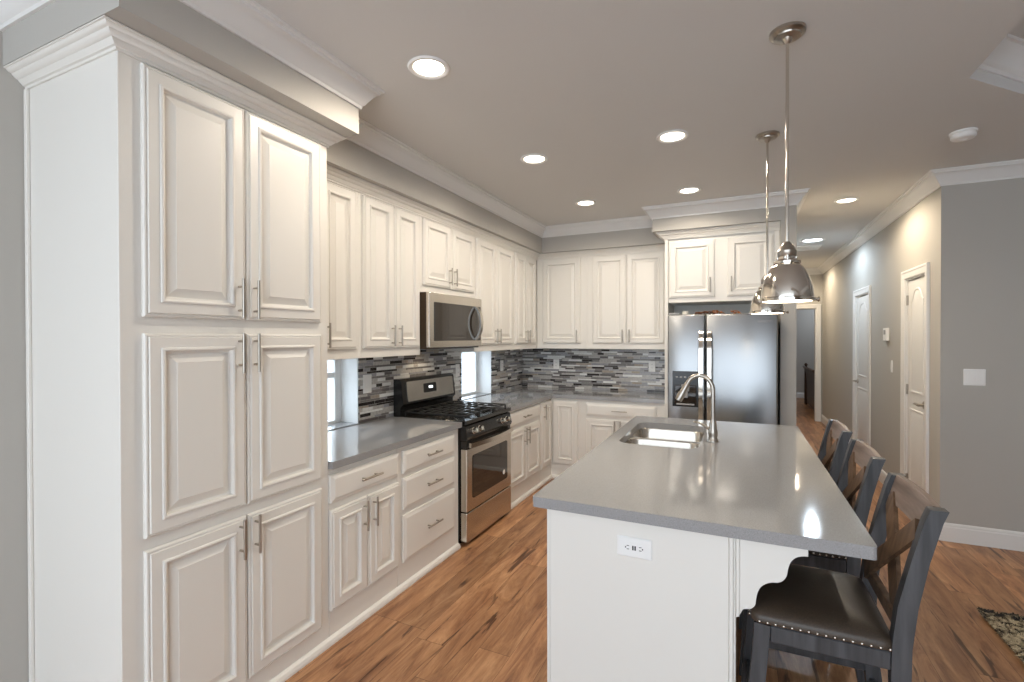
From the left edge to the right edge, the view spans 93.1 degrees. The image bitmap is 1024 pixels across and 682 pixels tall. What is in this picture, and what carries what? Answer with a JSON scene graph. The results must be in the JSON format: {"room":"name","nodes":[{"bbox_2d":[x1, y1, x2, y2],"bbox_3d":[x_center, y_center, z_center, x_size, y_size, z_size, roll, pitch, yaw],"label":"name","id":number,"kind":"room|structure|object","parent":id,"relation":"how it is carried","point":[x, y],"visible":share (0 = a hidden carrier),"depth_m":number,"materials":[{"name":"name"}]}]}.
{"room":"kitchen","nodes":[
{"label":"kitchen","id":0,"kind":"room"},
{"bbox_2d":[3,0,358,136],"bbox_3d":[-1.318,-1.135,2.092,0.760,0.233,1.025,0,0,25],"label":"wall","id":1,"kind":"structure","parent":0,"point":[173,24],"depth_m":1.73,"materials":[{"name":"grey paint"}]},
{"bbox_2d":[0,0,1023,274],"bbox_3d":[1.110,-1.216,4.116,11.416,0.108,7.268,0,0,-18],"label":"trim","id":2,"kind":"structure","parent":1,"relation":"attached to","point":[249,20],"depth_m":3.40,"materials":[{"name":"white paint"}]},
{"bbox_2d":[0,31,509,681],"bbox_3d":[-1.609,0.130,2.631,0.220,2.770,8.008,0,0,25],"label":"wall","id":3,"kind":"structure","parent":0,"point":[14,654],"depth_m":1.81,"materials":[{"name":"grey paint"}]},
{"bbox_2d":[328,358,357,423],"bbox_3d":[-1.353,0.352,3.156,0.201,0.487,0.771,0,0,25],"label":"window","id":4,"kind":"structure","parent":3,"relation":"in","point":[343,374],"depth_m":3.49,"materials":[{"name":"white plastic"}]},
{"bbox_2d":[327,180,358,359],"bbox_3d":[-1.179,-0.409,2.822,0.378,1.036,0.523,0,0,25],"label":"upper cabinet","id":5,"kind":"object","parent":3,"relation":"attached to","point":[342,202],"visible":0.41,"depth_m":2.85,"materials":[{"name":"white paint"}]},
{"bbox_2d":[363,374,371,393],"bbox_3d":[-1.053,0.313,3.535,0.008,0.135,0.088,0,0,25],"label":"outlet","id":6,"kind":"object","parent":3,"relation":"attached to","point":[367,379],"visible":1,"depth_m":3.53,"materials":[{"name":"white plastic"}]},
{"bbox_2d":[358,192,419,357],"bbox_3d":[-0.934,-0.413,3.347,0.378,1.036,0.634,0,0,25],"label":"upper cabinet","id":7,"kind":"object","parent":3,"relation":"attached to","point":[388,234],"visible":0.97,"depth_m":3.23,"materials":[{"name":"white paint"}]},
{"bbox_2d":[419,216,473,297],"bbox_3d":[-0.629,-0.652,4.002,0.378,0.568,0.811,0,0,25],"label":"upper cabinet","id":8,"kind":"object","parent":3,"relation":"attached to","point":[446,253],"visible":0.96,"depth_m":3.87,"materials":[{"name":"white paint"}]},
{"bbox_2d":[420,292,482,349],"bbox_3d":[-0.585,-0.150,3.985,0.467,0.429,0.800,0,0,25],"label":"microwave","id":9,"kind":"object","parent":8,"relation":"attached to","point":[447,321],"visible":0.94,"depth_m":3.79,"materials":[{"name":"silver metal"}]},
{"bbox_2d":[456,364,459,376],"bbox_3d":[-0.522,0.283,4.675,0.008,0.120,0.074,0,0,25],"label":"outlet","id":10,"kind":"object","parent":3,"relation":"attached to","point":[457,365],"visible":1,"depth_m":4.67,"materials":[{"name":"white plastic"}]},
{"bbox_2d":[461,351,490,395],"bbox_3d":[-0.456,0.337,5.081,0.201,0.487,0.639,0,0,25],"label":"window","id":11,"kind":"structure","parent":3,"relation":"in","point":[481,361],"depth_m":5.35,"materials":[{"name":"white plastic"}]},
{"bbox_2d":[444,237,512,351],"bbox_3d":[-0.284,-0.424,4.742,0.378,1.036,0.817,0,0,25],"label":"upper cabinet","id":12,"kind":"object","parent":3,"relation":"attached to","point":[493,264],"visible":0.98,"depth_m":4.62,"materials":[{"name":"white paint"}]},
{"bbox_2d":[500,360,502,370],"bbox_3d":[-0.114,0.281,5.550,0.008,0.120,0.074,0,0,25],"label":"outlet","id":13,"kind":"object","parent":3,"relation":"attached to","point":[501,361],"visible":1,"depth_m":5.53,"materials":[{"name":"white plastic"}]},
{"bbox_2d":[358,348,664,423],"bbox_3d":[0.337,0.324,4.402,1.812,0.518,2.916,0,0,25],"label":"wall","id":14,"kind":"structure","parent":3,"relation":"attached to","point":[594,369],"depth_m":5.50,"materials":[{"name":"tile"}]},
{"bbox_2d":[553,359,558,368],"bbox_3d":[0.539,0.283,5.903,0.074,0.120,0.008,0,0,25],"label":"outlet","id":15,"kind":"object","parent":14,"relation":"attached to","point":[555,361],"visible":1,"depth_m":5.90,"materials":[{"name":"white plastic"}]},
{"bbox_2d":[649,361,654,371],"bbox_3d":[1.566,0.284,5.424,0.074,0.120,0.008,0,0,25],"label":"outlet","id":16,"kind":"object","parent":14,"relation":"attached to","point":[651,363],"visible":1,"depth_m":5.42,"materials":[{"name":"white plastic"}]},
{"bbox_2d":[513,251,536,349],"bbox_3d":[0.029,-0.430,5.414,0.378,1.036,0.664,0,0,25],"label":"upper cabinet","id":17,"kind":"object","parent":3,"relation":"attached to","point":[524,267],"visible":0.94,"depth_m":5.28,"materials":[{"name":"white paint"}]},
{"bbox_2d":[327,139,664,253],"bbox_3d":[0.163,-1.129,4.024,1.812,0.278,3.728,0,0,25],"label":"wall","id":18,"kind":"structure","parent":0,"point":[347,156],"depth_m":3.85,"materials":[{"name":"grey paint"}]},
{"bbox_2d":[327,165,664,259],"bbox_3d":[0.231,-0.957,3.779,1.483,0.058,3.457,0,0,25],"label":"trim","id":19,"kind":"structure","parent":18,"relation":"attached to","point":[334,175],"depth_m":3.88,"materials":[{"name":"white paint"}]},
{"bbox_2d":[255,0,1023,268],"bbox_3d":[3.644,-1.373,4.855,7.700,0.185,16.500,0,0,25],"label":"ceiling","id":20,"kind":"structure","parent":0,"point":[878,89],"depth_m":2.49,"materials":[{"name":"white paint"}]},
{"bbox_2d":[407,55,449,79],"bbox_3d":[-0.381,-1.249,2.220,0.192,0.010,0.192,0,0,25],"label":"recessed light","id":21,"kind":"object","parent":20,"relation":"in","point":[428,67],"visible":1,"depth_m":2.21,"materials":[{"name":"white glass"}]},
{"bbox_2d":[520,153,547,164],"bbox_3d":[0.154,-1.258,3.355,0.192,0.010,0.192,0,0,25],"label":"recessed light","id":22,"kind":"object","parent":20,"relation":"in","point":[534,158],"visible":1,"depth_m":3.34,"materials":[{"name":"white glass"}]},
{"bbox_2d":[575,200,595,205],"bbox_3d":[0.678,-1.267,4.457,0.192,0.010,0.192,0,0,25],"label":"recessed light","id":23,"kind":"object","parent":20,"relation":"in","point":[581,202],"visible":1,"depth_m":4.45,"materials":[{"name":"white plastic"}]},
{"bbox_2d":[656,129,688,142],"bbox_3d":[0.988,-1.257,2.983,0.192,0.010,0.192,0,0,25],"label":"recessed light","id":24,"kind":"object","parent":20,"relation":"in","point":[671,136],"visible":1,"depth_m":2.97,"materials":[{"name":"white glass"}]},
{"bbox_2d":[677,187,700,193],"bbox_3d":[1.489,-1.266,4.079,0.192,0.010,0.192,0,0,25],"label":"recessed light","id":25,"kind":"object","parent":20,"relation":"in","point":[686,190],"visible":1,"depth_m":4.07,"materials":[{"name":"white glass"}]},
{"bbox_2d":[749,130,788,314],"bbox_3d":[1.570,-0.715,2.962,0.221,1.096,0.222,0,0,25],"label":"pendant light","id":26,"kind":"object","parent":20,"relation":"hanging from","point":[756,307],"visible":0.66,"depth_m":2.96,"materials":[{"name":"silver metal"}]},
{"bbox_2d":[759,21,819,303],"bbox_3d":[1.121,-0.706,1.957,0.220,1.096,0.222,0,0,25],"label":"pendant light","id":27,"kind":"object","parent":20,"relation":"hanging from","point":[787,281],"visible":1,"depth_m":1.94,"materials":[{"name":"silver metal"}]},
{"bbox_2d":[767,300,802,301],"bbox_3d":[1.119,-0.167,1.973,0.177,0.008,0.177,0,0,25],"label":"diffuser","id":28,"kind":"object","parent":27,"relation":"attached to","point":[767,300],"depth_m":1.99,"materials":[{"name":"white"}]},
{"bbox_2d":[797,244,821,250],"bbox_3d":[4.072,-1.288,6.720,0.340,0.012,0.360,0,0,25],"label":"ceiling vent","id":29,"kind":"object","parent":20,"relation":"in","point":[807,247],"visible":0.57,"depth_m":6.66,"materials":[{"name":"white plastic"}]},
{"bbox_2d":[799,238,825,242],"bbox_3d":[3.839,-1.285,6.194,0.288,0.010,0.288,0,0,25],"label":"recessed light","id":30,"kind":"object","parent":20,"relation":"in","point":[810,240],"visible":1,"depth_m":6.19,"materials":[{"name":"white plastic"}]},
{"bbox_2d":[834,197,858,203],"bbox_3d":[3.026,-1.270,4.386,0.192,0.010,0.192,0,0,25],"label":"recessed light","id":31,"kind":"object","parent":20,"relation":"in","point":[848,199],"visible":1,"depth_m":4.38,"materials":[{"name":"white glass"}]},
{"bbox_2d":[949,127,977,141],"bbox_3d":[2.729,-1.242,2.933,0.132,0.044,0.132,0,0,25],"label":"smoke detector","id":32,"kind":"object","parent":20,"relation":"attached to","point":[965,134],"visible":1,"depth_m":2.90,"materials":[{"name":"white plastic"}]},
{"bbox_2d":[977,33,1023,83],"bbox_3d":[2.934,-1.363,-0.054,3.360,0.130,4.400,0,0,25],"label":"trim","id":33,"kind":"structure","parent":20,"relation":"attached to","point":[1006,60],"depth_m":2.36,"materials":[{"name":"white paint"}]},
{"bbox_2d":[285,398,1023,681],"bbox_3d":[3.649,1.515,4.876,7.700,0.050,16.500,0,0,25],"label":"floor","id":34,"kind":"structure","parent":0,"point":[480,615],"depth_m":2.61,"materials":[{"name":"laminate"}]},
{"bbox_2d":[3,15,346,681],"bbox_3d":[-1.351,0.251,2.122,0.674,2.536,1.030,0,0,25],"label":"pantry cabinet","id":35,"kind":"object","parent":34,"relation":"on","point":[176,210],"visible":0.98,"depth_m":1.79,"materials":[{"name":"white paint"}]},
{"bbox_2d":[328,449,398,636],"bbox_3d":[-1.051,1.076,2.780,0.666,0.875,0.535,0,0,25],"label":"base cabinet","id":36,"kind":"object","parent":34,"relation":"on","point":[363,495],"visible":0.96,"depth_m":2.61,"materials":[{"name":"white paint"}]},
{"bbox_2d":[268,543,460,681],"bbox_3d":[-0.834,1.496,2.570,0.022,0.036,2.128,0,0,25],"label":"trim","id":37,"kind":"structure","parent":34,"relation":"on","point":[315,652],"depth_m":2.58,"materials":[{"name":"white paint"}]},
{"bbox_2d":[397,429,457,586],"bbox_3d":[-0.790,1.071,3.339,0.666,0.875,0.699,0,0,25],"label":"base cabinet","id":38,"kind":"object","parent":34,"relation":"on","point":[427,479],"visible":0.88,"depth_m":3.15,"materials":[{"name":"white paint"}]},
{"bbox_2d":[328,416,461,469],"bbox_3d":[-0.985,0.612,3.138,0.791,0.044,1.244,0,0,25],"label":"countertop","id":39,"kind":"structure","parent":38,"relation":"on","point":[356,442],"depth_m":3.06,"materials":[{"name":"grey stone"}]},
{"bbox_2d":[394,373,512,543],"bbox_3d":[-0.438,0.901,4.002,0.723,1.205,0.774,0,0,25],"label":"gas range","id":40,"kind":"object","parent":34,"relation":"on","point":[484,437],"visible":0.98,"depth_m":3.83,"materials":[{"name":"silver metal"}]},
{"bbox_2d":[400,404,510,424],"bbox_3d":[-0.441,0.596,4.000,0.593,0.029,0.774,0,0,25],"label":"cooktop","id":41,"kind":"object","parent":40,"relation":"in","point":[481,417],"depth_m":3.81,"materials":[{"name":"black metal"}]},
{"bbox_2d":[510,402,539,502],"bbox_3d":[-0.138,1.060,4.737,0.666,0.875,0.804,0,0,25],"label":"base cabinet","id":42,"kind":"object","parent":34,"relation":"on","point":[525,435],"visible":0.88,"depth_m":4.60,"materials":[{"name":"white paint"}]},
{"bbox_2d":[511,474,558,508],"bbox_3d":[0.731,1.479,4.530,1.202,0.036,1.148,0,0,25],"label":"trim","id":43,"kind":"structure","parent":34,"relation":"on","point":[528,493],"depth_m":4.77,"materials":[{"name":"white paint"}]},
{"bbox_2d":[539,398,579,482],"bbox_3d":[0.351,1.054,5.477,0.928,0.875,0.947,0,0,25],"label":"base cabinet","id":44,"kind":"object","parent":34,"relation":"on","point":[559,419],"visible":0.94,"depth_m":5.20,"materials":[{"name":"white paint"}]},
{"bbox_2d":[456,387,664,411],"bbox_3d":[0.510,0.596,4.955,1.966,0.044,1.754,0,0,25],"label":"countertop","id":45,"kind":"structure","parent":44,"relation":"on","point":[520,397],"depth_m":5.13,"materials":[{"name":"grey stone"}]},
{"bbox_2d":[579,399,664,458],"bbox_3d":[1.233,1.054,5.225,0.882,0.875,0.658,0,0,25],"label":"base cabinet","id":46,"kind":"object","parent":34,"relation":"on","point":[599,419],"visible":0.4,"depth_m":5.03,"materials":[{"name":"white paint"}]},
{"bbox_2d":[547,509,807,681],"bbox_3d":[0.944,1.073,2.649,0.927,0.874,2.056,0,0,25],"label":"kitchen island","id":47,"kind":"object","parent":34,"relation":"on","point":[612,617],"visible":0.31,"depth_m":1.74,"materials":[{"name":"white paint"}]},
{"bbox_2d":[617,535,651,560],"bbox_3d":[0.441,0.746,1.748,0.125,0.072,0.008,0,0,25],"label":"outlet","id":48,"kind":"object","parent":47,"relation":"attached to","point":[628,546],"visible":1,"depth_m":1.75,"materials":[{"name":"white plastic"}]},
{"bbox_2d":[625,542,643,554],"bbox_3d":[0.440,0.746,1.746,0.068,0.033,0.002,0,0,25],"label":"receptacle","id":49,"kind":"object","parent":48,"relation":"attached to","point":[631,548],"depth_m":1.74,"materials":[{"name":"white plastic"}]},
{"bbox_2d":[533,416,876,560],"bbox_3d":[1.025,0.616,2.617,1.097,0.040,2.132,0,0,25],"label":"island countertop","id":50,"kind":"structure","parent":47,"relation":"on","point":[762,483],"depth_m":1.97,"materials":[{"name":"grey stone"}]},
{"bbox_2d":[624,428,703,448],"bbox_3d":[0.979,0.730,3.097,0.466,0.194,0.786,0,0,25],"label":"sink","id":51,"kind":"object","parent":50,"relation":"in","point":[684,439],"visible":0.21,"depth_m":3.37,"materials":[{"name":"silver metal"}]},
{"bbox_2d":[625,438,699,448],"bbox_3d":[0.895,0.732,2.918,0.438,0.194,0.363,0,0,25],"label":"basin","id":52,"kind":"object","parent":51,"relation":"in","point":[641,441],"depth_m":3.08,"materials":[{"name":"silver metal"}]},
{"bbox_2d":[633,428,703,441],"bbox_3d":[1.062,0.729,3.276,0.438,0.194,0.363,0,0,25],"label":"basin","id":53,"kind":"object","parent":51,"relation":"in","point":[646,433],"depth_m":3.43,"materials":[{"name":"silver metal"}]},
{"bbox_2d":[675,373,718,441],"bbox_3d":[1.105,0.393,2.903,0.245,0.400,0.062,0,0,25],"label":"faucet","id":54,"kind":"object","parent":50,"relation":"on","point":[712,429],"visible":1,"depth_m":2.86,"materials":[{"name":"silver metal"}]},
{"bbox_2d":[656,221,779,417],"bbox_3d":[2.024,0.221,4.802,1.055,2.544,0.762,0,0,25],"label":"tall cabinet","id":55,"kind":"object","parent":34,"relation":"on","point":[722,268],"visible":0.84,"depth_m":4.53,"materials":[{"name":"white paint"}]},
{"bbox_2d":[668,313,777,424],"bbox_3d":[1.911,0.620,4.435,0.886,1.753,0.535,0,0,25],"label":"refrigerator","id":56,"kind":"object","parent":34,"relation":"on","point":[738,353],"visible":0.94,"depth_m":4.23,"materials":[{"name":"grey metal"}]},
{"bbox_2d":[695,310,740,315],"bbox_3d":[1.857,-0.255,4.431,0.424,0.055,0.147,0,0,25],"label":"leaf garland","id":57,"kind":"object","parent":56,"relation":"on","point":[704,312],"visible":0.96,"depth_m":4.42,"materials":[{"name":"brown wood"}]},
{"bbox_2d":[802,363,813,408],"bbox_3d":[7.218,0.823,9.827,2.135,1.250,1.736,0,0,25],"label":"stair railing","id":58,"kind":"object","parent":34,"relation":"on","point":[808,372],"visible":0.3,"depth_m":10.51,"materials":[{"name":"brown wood"}]},
{"bbox_2d":[739,439,885,681],"bbox_3d":[1.361,0.995,2.270,0.539,1.038,0.452,0,0,25],"label":"counter stool","id":59,"kind":"object","parent":34,"relation":"on","point":[871,463],"visible":0.18,"depth_m":2.06,"materials":[{"name":"grey wood"}]},
{"bbox_2d":[818,419,852,570],"bbox_3d":[1.623,0.990,2.832,0.539,1.038,0.452,0,0,25],"label":"counter stool","id":60,"kind":"object","parent":34,"relation":"on","point":[836,430],"visible":0.03,"depth_m":2.66,"materials":[{"name":"grey wood"}]},
{"bbox_2d":[741,472,949,681],"bbox_3d":[1.087,1.000,1.681,0.539,1.038,0.452,0,0,25],"label":"counter stool","id":61,"kind":"object","parent":34,"relation":"on","point":[834,617],"visible":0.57,"depth_m":1.55,"materials":[{"name":"grey wood"}]},
{"bbox_2d":[976,606,1023,663],"bbox_3d":[2.989,1.499,1.231,2.018,0.036,2.335,0,0,25],"label":"rug","id":62,"kind":"object","parent":34,"relation":"on","point":[1010,629],"visible":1,"depth_m":2.51,"materials":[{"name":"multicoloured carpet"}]},
{"bbox_2d":[653,207,780,237],"bbox_3d":[2.006,-1.164,4.786,1.080,0.225,0.788,0,0,25],"label":"wall","id":63,"kind":"structure","parent":0,"point":[752,216],"depth_m":4.42,"materials":[{"name":"grey paint"}]},
{"bbox_2d":[778,205,796,425],"bbox_3d":[3.573,0.091,6.732,0.120,2.770,5.620,0,0,25],"label":"wall","id":64,"kind":"structure","parent":0,"point":[787,323],"depth_m":4.19,"materials":[{"name":"grey paint"}]},
{"bbox_2d":[796,309,813,392],"bbox_3d":[7.577,0.061,9.985,4.900,2.770,3.900,0,0,25],"label":"wall","id":65,"kind":"structure","parent":0,"point":[805,318],"depth_m":12.13,"materials":[{"name":"grey paint"}]},
{"bbox_2d":[796,392,803,397],"bbox_3d":[6.954,1.377,10.286,3.280,0.135,3.660,0,0,25],"label":"baseboard","id":66,"kind":"structure","parent":65,"relation":"attached to","point":[798,395],"depth_m":12.16,"materials":[{"name":"white paint"}]},
{"bbox_2d":[797,274,822,413],"bbox_3d":[5.209,0.072,9.003,0.927,2.770,0.120,0,0,25],"label":"wall","id":67,"kind":"structure","parent":0,"point":[817,280],"depth_m":8.77,"materials":[{"name":"grey paint"}]},
{"bbox_2d":[797,304,820,421],"bbox_3d":[5.175,0.395,8.943,0.895,2.125,0.021,0,0,25],"label":"trim","id":68,"kind":"structure","parent":67,"relation":"attached to","point":[804,306],"depth_m":8.77,"materials":[{"name":"white paint"}]},
{"bbox_2d":[822,184,961,523],"bbox_3d":[4.495,0.093,6.230,0.120,2.770,5.750,0,0,25],"label":"wall","id":69,"kind":"structure","parent":0,"point":[930,231],"depth_m":4.55,"materials":[{"name":"grey paint"}]},
{"bbox_2d":[821,414,849,441],"bbox_3d":[5.038,1.400,7.562,0.016,0.135,2.655,0,0,25],"label":"baseboard","id":70,"kind":"structure","parent":69,"relation":"attached to","point":[824,420],"depth_m":8.43,"materials":[{"name":"white paint"}]},
{"bbox_2d":[853,295,867,443],"bbox_3d":[4.294,0.460,5.951,0.097,2.018,0.681,0,0,25],"label":"door","id":71,"kind":"structure","parent":69,"relation":"in","point":[862,302],"depth_m":5.94,"materials":[{"name":"white paint"}]},
{"bbox_2d":[852,285,870,445],"bbox_3d":[4.285,0.418,5.950,0.021,2.125,0.870,0,0,25],"label":"trim","id":72,"kind":"structure","parent":69,"relation":"attached to","point":[867,289],"depth_m":5.87,"materials":[{"name":"white paint"}]},
{"bbox_2d":[814,273,924,475],"bbox_3d":[4.265,0.452,6.514,0.751,2.050,5.507,0,0,21],"label":"trim","id":73,"kind":"structure","parent":69,"relation":"attached to","point":[921,275],"depth_m":4.41,"materials":[{"name":"white paint"}]},
{"bbox_2d":[878,469,886,483],"bbox_3d":[3.854,1.421,5.022,0.016,0.135,1.170,0,0,25],"label":"baseboard","id":74,"kind":"structure","parent":69,"relation":"attached to","point":[883,474],"depth_m":5.05,"materials":[{"name":"white paint"}]},
{"bbox_2d":[883,328,888,340],"bbox_3d":[3.810,-0.066,4.938,0.029,0.130,0.130,0,0,25],"label":"thermostat","id":75,"kind":"object","parent":69,"relation":"attached to","point":[885,330],"visible":1,"depth_m":4.90,"materials":[{"name":"white plastic"}]},
{"bbox_2d":[900,262,929,493],"bbox_3d":[3.455,0.433,4.169,0.021,2.125,0.680,0,0,25],"label":"trim","id":76,"kind":"structure","parent":69,"relation":"attached to","point":[923,268],"depth_m":3.98,"materials":[{"name":"white paint"}]},
{"bbox_2d":[906,276,924,489],"bbox_3d":[3.468,0.474,4.173,0.097,2.018,0.518,0,0,25],"label":"door","id":77,"kind":"structure","parent":76,"relation":"attached to","point":[915,299],"depth_m":4.16,"materials":[{"name":"white paint"}]},
{"bbox_2d":[960,178,1023,531],"bbox_3d":[4.990,0.117,2.894,3.598,2.770,0.120,0,0,25],"label":"wall","id":78,"kind":"structure","parent":0,"point":[992,282],"depth_m":3.52,"materials":[{"name":"grey paint"}]},
{"bbox_2d":[963,369,985,385],"bbox_3d":[3.402,0.268,3.564,0.125,0.122,0.008,0,0,25],"label":"light switch","id":79,"kind":"object","parent":78,"relation":"attached to","point":[971,377],"visible":1,"depth_m":3.56,"materials":[{"name":"white plastic"}]},
{"bbox_2d":[939,522,1023,551],"bbox_3d":[4.893,1.434,2.993,3.614,0.135,0.231,0,0,25],"label":"baseboard","id":80,"kind":"structure","parent":78,"relation":"attached to","point":[951,532],"depth_m":3.54,"materials":[{"name":"white paint"}]},
{"bbox_3d":[1.423,0.104,5.569,2.795,2.770,0.120,0,0,25],"label":"wall","id":81,"kind":"structure","parent":0,"visible":0},
{"bbox_2d":[537,257,586,348],"bbox_3d":[0.621,-0.433,5.653,0.601,1.036,0.378,0,0,25],"label":"upper cabinet","id":82,"kind":"object","parent":81,"relation":"attached to","point":[561,283],"visible":0.96,"depth_m":5.51,"materials":[{"name":"white paint"}]},
{"bbox_2d":[587,251,664,348],"bbox_3d":[1.292,-0.431,5.340,0.877,1.036,0.378,0,0,25],"label":"upper cabinet","id":83,"kind":"object","parent":81,"relation":"attached to","point":[626,292],"visible":0.95,"depth_m":5.21,"materials":[{"name":"white paint"}]},
{"bbox_3d":[-2.999,1.552,7.478,6.250,0.100,19.000,0,0,25],"label":"ground","id":84,"kind":"structure","parent":0,"visible":0},
{"bbox_2d":[328,352,472,419],"bbox_3d":[-3.929,0.781,7.906,0.200,1.600,19.000,0,0,25],"label":"wall","id":85,"kind":"structure","parent":84,"relation":"on","point":[466,357],"depth_m":13.30,"materials":[{"name":"white paint"}]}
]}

